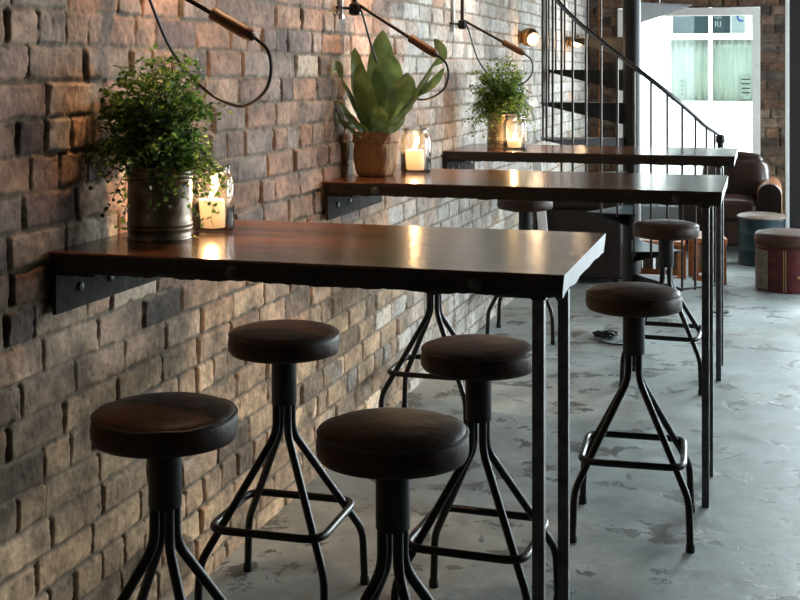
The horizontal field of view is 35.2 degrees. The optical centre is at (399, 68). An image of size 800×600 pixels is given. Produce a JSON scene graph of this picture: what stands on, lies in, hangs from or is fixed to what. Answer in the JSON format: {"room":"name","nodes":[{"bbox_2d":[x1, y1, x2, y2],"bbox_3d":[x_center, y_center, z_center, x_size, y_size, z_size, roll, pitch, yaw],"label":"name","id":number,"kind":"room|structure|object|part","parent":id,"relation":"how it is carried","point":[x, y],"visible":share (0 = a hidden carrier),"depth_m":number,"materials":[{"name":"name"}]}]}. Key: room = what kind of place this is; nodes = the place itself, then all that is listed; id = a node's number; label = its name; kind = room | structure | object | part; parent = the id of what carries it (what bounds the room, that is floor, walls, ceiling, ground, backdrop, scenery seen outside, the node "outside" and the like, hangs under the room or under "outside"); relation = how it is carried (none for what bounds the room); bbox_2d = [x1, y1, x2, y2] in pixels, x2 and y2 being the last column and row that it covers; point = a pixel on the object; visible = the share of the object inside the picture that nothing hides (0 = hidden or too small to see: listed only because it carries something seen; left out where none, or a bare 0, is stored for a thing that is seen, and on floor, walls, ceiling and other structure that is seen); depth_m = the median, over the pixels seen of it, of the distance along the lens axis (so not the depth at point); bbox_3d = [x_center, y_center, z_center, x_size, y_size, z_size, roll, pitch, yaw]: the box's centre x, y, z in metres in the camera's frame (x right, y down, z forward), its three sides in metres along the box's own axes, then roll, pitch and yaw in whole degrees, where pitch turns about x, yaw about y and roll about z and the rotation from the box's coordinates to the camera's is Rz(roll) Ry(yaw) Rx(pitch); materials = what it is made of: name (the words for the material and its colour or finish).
{"room":"cafe","nodes":[
{"label":"cafe","id":0,"kind":"room"},
{"bbox_2d":[0,0,587,599],"bbox_3d":[-0.214,-0.142,4.803,0.036,3.200,13.503,0,0,16],"label":"wall","id":1,"kind":"structure","parent":0,"point":[74,515],"depth_m":3.55,"materials":[{"name":"brick"}]},
{"bbox_2d":[148,0,272,107],"bbox_3d":[-0.511,-0.378,3.097,0.423,0.954,0.207,0,0,1],"label":"lamp","id":2,"kind":"object","parent":1,"relation":"attached to","point":[233,25],"visible":0.93,"depth_m":3.02,"materials":[{"name":"metal"}]},
{"bbox_3d":[-0.549,-0.188,3.066,0.221,0.129,0.013,0,0,16],"label":"arm","id":3,"kind":"part","parent":2,"relation":"part of","materials":[{"name":"black metal"}]},
{"bbox_3d":[-0.403,-0.106,3.023,0.118,0.082,0.033,0,0,16],"label":"handle","id":4,"kind":"part","parent":2,"relation":"part of","materials":[{"name":"brown wood"}]},
{"bbox_2d":[336,0,449,100],"bbox_3d":[-0.025,-0.365,4.768,0.423,0.979,0.207,0,0,1],"label":"lamp","id":5,"kind":"object","parent":1,"relation":"attached to","point":[355,8],"visible":0.94,"depth_m":4.72,"materials":[{"name":"metal"}]},
{"bbox_3d":[-0.218,-0.520,4.725,0.012,0.670,0.024,0,0,16],"label":"wall plate","id":6,"kind":"part","parent":5,"relation":"part of","materials":[{"name":"metal"}]},
{"bbox_3d":[-0.202,-0.224,4.733,0.048,0.049,0.140,0,0,42],"label":"pivot knob","id":7,"kind":"part","parent":5,"relation":"part of","materials":[{"name":"black metal"}]},
{"bbox_3d":[-0.062,-0.179,4.736,0.225,0.148,0.013,0,0,16],"label":"arm","id":8,"kind":"part","parent":5,"relation":"part of","materials":[{"name":"black metal"}]},
{"bbox_3d":[0.084,-0.084,4.693,0.115,0.087,0.033,0,0,16],"label":"handle","id":9,"kind":"part","parent":5,"relation":"part of","materials":[{"name":"brown wood"}]},
{"bbox_2d":[450,0,533,85],"bbox_3d":[0.465,-0.378,6.453,0.423,0.954,0.207,0,0,1],"label":"lamp","id":10,"kind":"object","parent":1,"relation":"attached to","point":[462,23],"visible":0.93,"depth_m":6.41,"materials":[{"name":"metal"}]},
{"bbox_3d":[0.273,-0.520,6.410,0.012,0.670,0.024,0,0,16],"label":"wall plate","id":11,"kind":"part","parent":10,"relation":"part of","materials":[{"name":"metal"}]},
{"bbox_3d":[0.288,-0.224,6.418,0.048,0.049,0.140,0,0,42],"label":"pivot knob","id":12,"kind":"part","parent":10,"relation":"part of","materials":[{"name":"black metal"}]},
{"bbox_3d":[0.319,-0.535,6.453,0.020,0.640,0.019,0,0,16],"label":"upright rod","id":13,"kind":"part","parent":10,"relation":"part of","materials":[{"name":"black metal"}]},
{"bbox_3d":[0.427,-0.188,6.421,0.221,0.129,0.013,0,0,16],"label":"arm","id":14,"kind":"part","parent":10,"relation":"part of","materials":[{"name":"black metal"}]},
{"bbox_3d":[0.573,-0.106,6.379,0.118,0.082,0.033,0,0,16],"label":"handle","id":15,"kind":"part","parent":10,"relation":"part of","materials":[{"name":"brown wood"}]},
{"bbox_2d":[518,28,538,46],"bbox_3d":[0.835,-0.202,8.150,0.133,0.124,0.126,0,0,16],"label":"lamp","id":16,"kind":"object","parent":1,"relation":"attached to","point":[529,37],"visible":1,"depth_m":8.11,"materials":[{"name":"white glass"}]},
{"bbox_3d":[0.782,-0.202,8.166,0.022,0.086,0.086,0,0,16],"label":"plate","id":17,"kind":"part","parent":16,"relation":"part of","materials":[{"name":"gold metal"}]},
{"bbox_2d":[566,35,581,47],"bbox_3d":[1.401,-0.217,10.110,0.123,0.114,0.116,0,0,16],"label":"lamp","id":18,"kind":"object","parent":1,"relation":"attached to","point":[576,45],"visible":0.44,"depth_m":10.08,"materials":[{"name":"white glass"}]},
{"bbox_2d":[185,246,799,599],"bbox_3d":[2.296,1.518,4.029,5.360,0.120,13.820,0,0,16],"label":"floor","id":19,"kind":"structure","parent":0,"point":[630,544],"depth_m":4.39,"materials":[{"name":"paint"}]},
{"bbox_2d":[90,392,237,599],"bbox_3d":[-0.490,1.077,2.626,0.382,0.763,0.381,0,0,13],"label":"bar stool","id":20,"kind":"object","parent":19,"relation":"on","point":[161,428],"visible":1,"depth_m":2.58,"materials":[{"name":"brown leather"}]},
{"bbox_3d":[-0.606,1.169,2.554,0.248,0.572,0.021,0,0,-32],"label":"leg","id":21,"kind":"part","parent":20,"relation":"part of","materials":[{"name":"black metal"}]},
{"bbox_3d":[-0.561,1.169,2.743,0.021,0.572,0.248,0,0,-32],"label":"leg","id":22,"kind":"part","parent":20,"relation":"part of","materials":[{"name":"black metal"}]},
{"bbox_3d":[-0.490,0.734,2.627,0.304,0.077,0.304,0,0,13],"label":"seat","id":23,"kind":"part","parent":20,"relation":"part of","materials":[{"name":"brown leather"}]},
{"bbox_3d":[-0.418,1.169,2.510,0.021,0.572,0.248,0,0,-32],"label":"leg","id":24,"kind":"part","parent":20,"relation":"part of","materials":[{"name":"black metal"}]},
{"bbox_3d":[-0.373,1.169,2.698,0.248,0.572,0.021,0,0,-32],"label":"leg","id":25,"kind":"part","parent":20,"relation":"part of","materials":[{"name":"black metal"}]},
{"bbox_2d":[194,319,369,599],"bbox_3d":[-0.316,1.079,3.440,0.382,0.759,0.381,0,0,15],"label":"bar stool","id":26,"kind":"object","parent":19,"relation":"on","point":[282,344],"visible":0.99,"depth_m":3.38,"materials":[{"name":"black metal"}]},
{"bbox_3d":[-0.435,1.170,3.372,0.248,0.569,0.021,0,0,-30],"label":"leg","id":27,"kind":"part","parent":26,"relation":"part of","materials":[{"name":"black metal"}]},
{"bbox_3d":[-0.385,1.170,3.559,0.021,0.569,0.248,0,0,-30],"label":"leg","id":28,"kind":"part","parent":26,"relation":"part of","materials":[{"name":"black metal"}]},
{"bbox_3d":[-0.317,0.737,3.441,0.304,0.077,0.304,0,0,15],"label":"seat","id":29,"kind":"part","parent":26,"relation":"part of","materials":[{"name":"brown leather"}]},
{"bbox_3d":[-0.248,1.170,3.322,0.021,0.569,0.248,0,0,-30],"label":"leg","id":30,"kind":"part","parent":26,"relation":"part of","materials":[{"name":"black metal"}]},
{"bbox_3d":[-0.198,1.170,3.509,0.248,0.569,0.021,0,0,-30],"label":"leg","id":31,"kind":"part","parent":26,"relation":"part of","materials":[{"name":"black metal"}]},
{"bbox_2d":[49,219,605,599],"bbox_3d":[-0.137,0.933,2.963,1.152,1.050,0.682,0,0,16],"label":"bar table","id":32,"kind":"object","parent":19,"relation":"on","point":[537,265],"visible":0.98,"depth_m":2.76,"materials":[{"name":"wood"}]},
{"bbox_2d":[80,44,233,241],"bbox_3d":[-0.557,0.174,3.010,0.306,0.468,0.374,0,0,16],"label":"potted fern","id":33,"kind":"object","parent":32,"relation":"on","point":[159,176],"visible":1,"depth_m":2.98,"materials":[{"name":"plant"}]},
{"bbox_2d":[192,164,233,232],"bbox_3d":[-0.468,0.326,3.162,0.104,0.165,0.104,0,0,16],"label":"glass jar","id":34,"kind":"object","parent":32,"relation":"on","point":[229,225],"visible":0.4,"depth_m":3.14,"materials":[{"name":"clear glass"}]},
{"bbox_2d":[199,198,224,228],"bbox_3d":[-0.473,0.352,3.159,0.068,0.097,0.066,0,0,16],"label":"candle","id":35,"kind":"object","parent":34,"relation":"in","point":[218,220],"visible":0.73,"depth_m":3.13,"materials":[{"name":"beige wax"}]},
{"bbox_3d":[0.278,0.960,2.524,0.024,0.996,0.024,0,0,16],"label":"leg","id":36,"kind":"part","parent":32,"relation":"part of","materials":[{"name":"metal"}]},
{"bbox_3d":[0.344,0.458,2.746,0.030,0.008,0.488,0,0,16],"label":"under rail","id":37,"kind":"part","parent":32,"relation":"part of","materials":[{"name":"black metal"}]},
{"bbox_3d":[0.368,0.960,2.834,0.024,0.996,0.024,0,0,16],"label":"leg","id":38,"kind":"part","parent":32,"relation":"part of","materials":[{"name":"metal"}]},
{"bbox_2d":[316,407,468,599],"bbox_3d":[-0.014,1.077,2.499,0.382,0.763,0.381,0,0,18],"label":"bar stool","id":39,"kind":"object","parent":19,"relation":"on","point":[392,446],"visible":1,"depth_m":2.45,"materials":[{"name":"brown leather"}]},
{"bbox_3d":[-0.136,1.169,2.437,0.248,0.572,0.021,0,0,-27],"label":"leg","id":40,"kind":"part","parent":39,"relation":"part of","materials":[{"name":"black metal"}]},
{"bbox_3d":[-0.076,1.169,2.621,0.021,0.572,0.248,0,0,-27],"label":"leg","id":41,"kind":"part","parent":39,"relation":"part of","materials":[{"name":"black metal"}]},
{"bbox_3d":[-0.015,0.734,2.500,0.304,0.077,0.304,0,0,18],"label":"seat","id":42,"kind":"part","parent":39,"relation":"part of","materials":[{"name":"brown leather"}]},
{"bbox_3d":[0.048,1.169,2.378,0.021,0.572,0.248,0,0,-27],"label":"leg","id":43,"kind":"part","parent":39,"relation":"part of","materials":[{"name":"black metal"}]},
{"bbox_3d":[0.108,1.169,2.562,0.248,0.572,0.021,0,0,-27],"label":"leg","id":44,"kind":"part","parent":39,"relation":"part of","materials":[{"name":"black metal"}]},
{"bbox_2d":[378,293,466,425],"bbox_3d":[0.140,1.083,5.151,0.382,0.750,0.381,0,0,16],"label":"bar stool","id":45,"kind":"object","parent":19,"relation":"on","point":[433,299],"visible":0.32,"depth_m":5.11,"materials":[{"name":"black metal"}]},
{"bbox_3d":[0.020,1.174,5.085,0.248,0.562,0.021,0,0,-29],"label":"leg","id":46,"kind":"part","parent":45,"relation":"part of","materials":[{"name":"black metal"}]},
{"bbox_3d":[0.074,1.174,5.271,0.021,0.562,0.248,0,0,-29],"label":"leg","id":47,"kind":"part","parent":45,"relation":"part of","materials":[{"name":"black metal"}]},
{"bbox_3d":[0.260,1.174,5.217,0.248,0.562,0.021,0,0,-29],"label":"leg","id":48,"kind":"part","parent":45,"relation":"part of","materials":[{"name":"black metal"}]},
{"bbox_3d":[0.205,1.174,5.031,0.021,0.562,0.248,0,0,-29],"label":"leg","id":49,"kind":"part","parent":45,"relation":"part of","materials":[{"name":"black metal"}]},
{"bbox_2d":[391,334,557,599],"bbox_3d":[0.207,1.087,3.319,0.382,0.743,0.381,0,0,19],"label":"bar stool","id":50,"kind":"object","parent":19,"relation":"on","point":[479,360],"visible":0.89,"depth_m":3.26,"materials":[{"name":"black metal"}]},
{"bbox_3d":[0.084,1.177,3.258,0.248,0.556,0.021,0,0,-26],"label":"leg","id":51,"kind":"part","parent":50,"relation":"part of","materials":[{"name":"black metal"}]},
{"bbox_3d":[0.146,1.177,3.442,0.021,0.556,0.248,0,0,-26],"label":"leg","id":52,"kind":"part","parent":50,"relation":"part of","materials":[{"name":"black metal"}]},
{"bbox_3d":[0.206,0.753,3.320,0.304,0.075,0.304,0,0,19],"label":"seat","id":53,"kind":"part","parent":50,"relation":"part of","materials":[{"name":"brown leather"}]},
{"bbox_3d":[0.268,1.177,3.197,0.021,0.556,0.248,0,0,-26],"label":"leg","id":54,"kind":"part","parent":50,"relation":"part of","materials":[{"name":"black metal"}]},
{"bbox_3d":[0.329,1.177,3.380,0.248,0.556,0.021,0,0,-26],"label":"leg","id":55,"kind":"part","parent":50,"relation":"part of","materials":[{"name":"black metal"}]},
{"bbox_2d":[485,199,557,344],"bbox_3d":[0.682,1.074,6.873,0.382,0.769,0.381,0,0,14],"label":"bar stool","id":56,"kind":"object","parent":19,"relation":"on","point":[524,207],"visible":0.38,"depth_m":6.75,"materials":[{"name":"brown leather"}]},
{"bbox_3d":[0.564,1.167,6.803,0.248,0.576,0.021,0,0,-30],"label":"leg","id":57,"kind":"part","parent":56,"relation":"part of","materials":[{"name":"black metal"}]},
{"bbox_3d":[0.613,1.167,6.991,0.021,0.576,0.248,0,0,-30],"label":"leg","id":58,"kind":"part","parent":56,"relation":"part of","materials":[{"name":"black metal"}]},
{"bbox_3d":[0.682,0.728,6.873,0.304,0.078,0.304,0,0,15],"label":"seat","id":59,"kind":"part","parent":56,"relation":"part of","materials":[{"name":"brown leather"}]},
{"bbox_3d":[0.752,1.167,6.755,0.021,0.576,0.248,0,0,-30],"label":"leg","id":60,"kind":"part","parent":56,"relation":"part of","materials":[{"name":"black metal"}]},
{"bbox_2d":[324,168,727,507],"bbox_3d":[0.488,0.933,4.676,1.395,1.050,0.698,0,0,16],"label":"bar table","id":61,"kind":"object","parent":19,"relation":"on","point":[347,194],"visible":0.98,"depth_m":4.43,"materials":[{"name":"wood"}]},
{"bbox_2d":[331,30,446,175],"bbox_3d":[-0.035,0.130,4.713,0.354,0.557,0.353,0,0,16],"label":"potted plant","id":62,"kind":"object","parent":61,"relation":"on","point":[382,97],"visible":1,"depth_m":4.78,"materials":[{"name":"green plant"}]},
{"bbox_2d":[400,128,430,172],"bbox_3d":[0.062,0.322,4.952,0.120,0.172,0.120,0,0,16],"label":"glass jar","id":63,"kind":"object","parent":61,"relation":"on","point":[403,168],"visible":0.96,"depth_m":4.93,"materials":[{"name":"clear glass"}]},
{"bbox_2d":[405,150,423,169],"bbox_3d":[0.057,0.349,4.950,0.074,0.104,0.072,0,0,16],"label":"candle","id":64,"kind":"object","parent":63,"relation":"in","point":[414,159],"visible":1,"depth_m":4.92,"materials":[{"name":"beige wax"}]},
{"bbox_3d":[1.017,0.960,4.195,0.024,0.996,0.024,0,0,16],"label":"leg","id":65,"kind":"part","parent":61,"relation":"part of","materials":[{"name":"metal"}]},
{"bbox_3d":[1.108,0.960,4.505,0.024,0.996,0.024,0,0,16],"label":"leg","id":66,"kind":"part","parent":61,"relation":"part of","materials":[{"name":"metal"}]},
{"bbox_2d":[531,144,547,230],"bbox_3d":[0.953,0.982,8.471,0.144,0.951,0.024,0,0,16],"label":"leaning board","id":67,"kind":"object","parent":19,"relation":"on","point":[537,166],"visible":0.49,"depth_m":8.46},
{"bbox_2d":[546,202,622,281],"bbox_3d":[1.323,1.141,8.811,0.548,0.635,0.648,0,0,16],"label":"leather bench","id":68,"kind":"object","parent":19,"relation":"on","point":[564,216],"visible":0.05,"depth_m":8.49,"materials":[{"name":"black leather"}]},
{"bbox_2d":[552,202,622,209],"bbox_3d":[1.323,0.898,8.811,0.548,0.150,0.648,0,0,16],"label":"bench cushion","id":69,"kind":"object","parent":68,"relation":"on","point":[556,205],"depth_m":8.51,"materials":[{"name":"black leather"}]},
{"bbox_2d":[443,144,737,380],"bbox_3d":[0.974,0.933,6.344,1.395,1.050,0.649,0,0,16],"label":"bar table","id":70,"kind":"object","parent":19,"relation":"on","point":[463,157],"visible":0.98,"depth_m":6.12,"materials":[{"name":"wood"}]},
{"bbox_2d":[464,56,537,147],"bbox_3d":[0.524,0.170,6.489,0.386,0.476,0.355,0,0,11],"label":"potted fern","id":71,"kind":"object","parent":70,"relation":"on","point":[499,101],"visible":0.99,"depth_m":6.43,"materials":[{"name":"plant"}]},
{"bbox_2d":[503,115,526,149],"bbox_3d":[0.579,0.322,6.353,0.120,0.172,0.120,0,0,16],"label":"glass jar","id":72,"kind":"object","parent":70,"relation":"on","point":[524,144],"visible":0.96,"depth_m":6.33,"materials":[{"name":"clear glass"}]},
{"bbox_2d":[507,140,520,147],"bbox_3d":[0.574,0.369,6.351,0.072,0.064,0.070,0,0,16],"label":"candle","id":73,"kind":"object","parent":72,"relation":"in","point":[510,143],"visible":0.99,"depth_m":6.32,"materials":[{"name":"beige wax"}]},
{"bbox_3d":[1.488,0.960,5.885,0.024,0.996,0.024,0,0,16],"label":"leg","id":74,"kind":"part","parent":70,"relation":"part of","materials":[{"name":"metal"}]},
{"bbox_3d":[1.578,0.960,6.195,0.024,0.996,0.024,0,0,16],"label":"leg","id":75,"kind":"part","parent":70,"relation":"part of","materials":[{"name":"metal"}]},
{"bbox_2d":[592,330,622,345],"bbox_3d":[1.141,1.437,6.722,0.152,0.043,0.306,0,0,-21],"label":"cable tangle","id":76,"kind":"object","parent":19,"relation":"on","point":[605,334],"visible":0.98,"depth_m":6.77,"materials":[{"name":"black rubber"}]},
{"bbox_2d":[570,282,694,553],"bbox_3d":[0.744,1.074,4.012,0.382,0.769,0.381,0,0,13],"label":"bar stool","id":77,"kind":"object","parent":19,"relation":"on","point":[635,302],"visible":0.97,"depth_m":3.93,"materials":[{"name":"black metal"}]},
{"bbox_3d":[0.628,1.167,3.940,0.182,0.576,0.182,0,0,13],"label":"leg","id":78,"kind":"part","parent":77,"relation":"part of","materials":[{"name":"black metal"}]},
{"bbox_3d":[0.673,1.167,4.128,0.021,0.576,0.248,0,0,-32],"label":"leg","id":79,"kind":"part","parent":77,"relation":"part of","materials":[{"name":"black metal"}]},
{"bbox_3d":[0.744,0.728,4.012,0.304,0.078,0.304,0,0,13],"label":"seat","id":80,"kind":"part","parent":77,"relation":"part of","materials":[{"name":"brown leather"}]},
{"bbox_3d":[0.816,1.167,3.895,0.182,0.576,0.182,0,0,13],"label":"leg","id":81,"kind":"part","parent":77,"relation":"part of","materials":[{"name":"black metal"}]},
{"bbox_3d":[0.861,1.167,4.083,0.248,0.576,0.021,0,0,-32],"label":"leg","id":82,"kind":"part","parent":77,"relation":"part of","materials":[{"name":"black metal"}]},
{"bbox_2d":[540,0,728,313],"bbox_3d":[1.445,-0.142,7.796,1.151,3.200,1.128,0,0,16],"label":"spiral staircase","id":83,"kind":"structure","parent":19,"relation":"on","point":[627,48],"depth_m":7.74,"materials":[{"name":"black metal"}]},
{"bbox_3d":[1.428,-0.591,7.802,1.112,2.002,1.126,0,0,16],"label":"handrail","id":84,"kind":"part","parent":83,"relation":"part of","materials":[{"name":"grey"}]},
{"bbox_3d":[1.916,0.925,7.533,0.100,1.066,0.098,0,0,16],"label":"newel post","id":85,"kind":"part","parent":83,"relation":"part of","materials":[{"name":"black metal"}]},
{"bbox_2d":[619,219,701,395],"bbox_3d":[1.235,1.081,5.848,0.382,0.754,0.381,0,0,19],"label":"bar stool","id":86,"kind":"object","parent":19,"relation":"on","point":[666,231],"visible":0.76,"depth_m":5.75,"materials":[{"name":"brown leather"}]},
{"bbox_3d":[1.112,1.172,5.788,0.248,0.565,0.021,0,0,-26],"label":"leg","id":87,"kind":"part","parent":86,"relation":"part of","materials":[{"name":"black metal"}]},
{"bbox_3d":[1.175,1.172,5.971,0.021,0.565,0.248,0,0,-26],"label":"leg","id":88,"kind":"part","parent":86,"relation":"part of","materials":[{"name":"black metal"}]},
{"bbox_3d":[1.234,0.742,5.848,0.304,0.076,0.304,0,0,19],"label":"seat","id":89,"kind":"part","parent":86,"relation":"part of","materials":[{"name":"brown leather"}]},
{"bbox_3d":[1.295,1.172,5.725,0.182,0.565,0.182,0,0,19],"label":"leg","id":90,"kind":"part","parent":86,"relation":"part of","materials":[{"name":"black metal"}]},
{"bbox_3d":[1.358,1.172,5.908,0.248,0.565,0.021,0,0,-26],"label":"leg","id":91,"kind":"part","parent":86,"relation":"part of","materials":[{"name":"black metal"}]},
{"bbox_2d":[641,238,685,278],"bbox_3d":[1.775,1.308,8.628,0.350,0.300,0.370,0,0,16],"label":"crate","id":92,"kind":"object","parent":19,"relation":"on","point":[647,268],"visible":0.29,"depth_m":8.75,"materials":[{"name":"brown wood"}]},
{"bbox_3d":[1.821,1.418,8.785,0.264,0.040,0.024,0,0,16],"label":"rail","id":93,"kind":"part","parent":92,"relation":"part of","materials":[{"name":"brown wood"}]},
{"bbox_3d":[1.875,1.323,8.431,0.038,0.270,0.038,0,0,16],"label":"post","id":94,"kind":"part","parent":92,"relation":"part of","materials":[{"name":"brown wood"}]},
{"bbox_3d":[1.965,1.323,8.740,0.038,0.270,0.038,0,0,16],"label":"post","id":95,"kind":"part","parent":92,"relation":"part of","materials":[{"name":"brown wood"}]},
{"bbox_2d":[688,231,726,284],"bbox_3d":[2.116,1.303,8.688,0.230,0.310,0.410,0,0,8],"label":"crate","id":96,"kind":"object","parent":19,"relation":"on","point":[699,239],"visible":0.36,"depth_m":8.79,"materials":[{"name":"brown wood"}]},
{"bbox_3d":[2.052,1.318,8.880,0.038,0.280,0.038,0,0,8],"label":"post","id":97,"kind":"part","parent":96,"relation":"part of","materials":[{"name":"brown wood"}]},
{"bbox_3d":[2.001,1.318,8.522,0.038,0.280,0.038,0,0,8],"label":"post","id":98,"kind":"part","parent":96,"relation":"part of","materials":[{"name":"brown wood"}]},
{"bbox_3d":[2.181,1.318,8.496,0.038,0.280,0.038,0,0,8],"label":"post","id":99,"kind":"part","parent":96,"relation":"part of","materials":[{"name":"brown wood"}]},
{"bbox_2d":[678,151,781,251],"bbox_3d":[2.698,1.071,10.280,0.800,0.775,0.872,0,0,16],"label":"leather armchair","id":100,"kind":"object","parent":19,"relation":"on","point":[751,187],"visible":0.39,"depth_m":9.98,"materials":[{"name":"brown leather"}]},
{"bbox_3d":[2.297,1.145,9.992,0.176,0.486,0.048,0,0,16],"label":"arm","id":101,"kind":"part","parent":100,"relation":"part of"},
{"bbox_2d":[701,193,757,220],"bbox_3d":[2.664,1.118,10.181,0.454,0.200,0.664,0,0,16],"label":"seat cushion","id":102,"kind":"object","parent":100,"relation":"on","point":[734,203],"depth_m":9.87,"materials":[{"name":"brown leather"}]},
{"bbox_2d":[701,151,770,198],"bbox_3d":[2.774,0.928,10.399,0.560,0.490,0.288,0,0,16],"label":"cushion","id":103,"kind":"object","parent":100,"relation":"on","point":[750,169],"depth_m":10.27,"materials":[{"name":"brown leather"}]},
{"bbox_3d":[2.993,1.148,10.200,0.190,0.500,0.820,0,0,16],"label":"arm","id":104,"kind":"part","parent":100,"relation":"part of"},
{"bbox_3d":[2.882,1.145,9.822,0.176,0.486,0.048,0,0,16],"label":"arm","id":105,"kind":"part","parent":100,"relation":"part of"},
{"bbox_2d":[737,211,786,266],"bbox_3d":[2.699,1.268,9.400,0.360,0.380,0.360,0,0,16],"label":"stool","id":106,"kind":"object","parent":19,"relation":"on","point":[749,223],"visible":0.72,"depth_m":9.29,"materials":[{"name":"teal paint"}]},
{"bbox_2d":[754,228,799,293],"bbox_3d":[2.577,1.267,8.342,0.450,0.383,0.450,0,0,16],"label":"stool","id":107,"kind":"object","parent":19,"relation":"on","point":[777,250],"visible":1,"depth_m":8.18,"materials":[{"name":"paint"}]},
{"bbox_2d":[785,0,799,228],"bbox_3d":[3.213,-0.137,9.561,0.550,3.190,0.125,0,0,16],"label":"steel column","id":108,"kind":"structure","parent":19,"relation":"on","point":[792,7],"depth_m":9.57,"materials":[{"name":"black metal"}]},
{"bbox_2d":[587,0,784,214],"bbox_3d":[4.215,-0.144,10.550,5.302,3.204,0.039,0,0,16],"label":"wall","id":109,"kind":"structure","parent":0,"point":[772,12],"depth_m":10.86,"materials":[{"name":"brick"}]},
{"bbox_2d":[598,0,599,171],"bbox_3d":[1.784,-0.137,11.224,0.036,3.190,0.041,0,0,16],"label":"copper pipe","id":110,"kind":"object","parent":109,"relation":"attached to","point":[599,0],"visible":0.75,"depth_m":11.21,"materials":[{"name":"brown metal"}]},
{"bbox_2d":[618,7,759,170],"bbox_3d":[2.529,0.466,11.049,1.215,1.985,0.130,0,0,16],"label":"window","id":111,"kind":"structure","parent":109,"relation":"in","point":[729,11],"depth_m":10.84,"materials":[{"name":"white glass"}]},
{"label":"outside","id":112,"kind":"structure","parent":0,"visible":0},
{"bbox_2d":[641,164,702,174],"bbox_3d":[4.349,1.523,15.096,21.000,0.110,8.580,0,0,16],"label":"street","id":113,"kind":"structure","parent":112,"point":[656,169],"depth_m":18.30,"materials":[{"name":"white"}]},
{"bbox_2d":[641,204,677,220],"bbox_3d":[2.695,1.301,11.921,1.003,0.314,0.301,0,0,16],"label":"planter","id":114,"kind":"object","parent":113,"relation":"on","point":[658,211],"visible":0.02,"depth_m":11.85,"materials":[{"name":"grey"}]},
{"bbox_2d":[641,7,751,152],"bbox_3d":[5.785,-2.042,20.031,21.000,7.000,1.700,0,0,16],"label":"building","id":115,"kind":"structure","parent":113,"relation":"on","point":[705,62],"depth_m":19.64,"materials":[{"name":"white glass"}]},
{"bbox_2d":[680,78,684,94],"bbox_3d":[4.426,0.288,19.753,0.075,0.260,0.006,0,0,16],"label":"poster","id":116,"kind":"object","parent":115,"relation":"attached to","point":[682,80],"depth_m":19.75,"materials":[{"name":"white paper"}]},
{"bbox_2d":[671,39,751,100],"bbox_3d":[5.255,0.026,19.572,2.046,0.975,0.066,0,0,16],"label":"curtain","id":117,"kind":"object","parent":115,"relation":"hanging from","point":[731,59],"depth_m":19.68,"materials":[{"name":"green fabric"}]},
{"bbox_2d":[740,77,751,98],"bbox_3d":[5.350,0.298,19.484,0.170,0.340,0.006,0,0,16],"label":"poster","id":118,"kind":"object","parent":115,"relation":"attached to","point":[745,82],"depth_m":19.48,"materials":[{"name":"white paper"}]},
{"bbox_2d":[742,79,749,93],"bbox_3d":[5.348,0.273,19.479,0.130,0.230,0.003,0,0,16],"label":"print","id":119,"kind":"object","parent":115,"relation":"attached to","point":[745,82],"depth_m":19.48,"materials":[{"name":"grey"}]}
]}

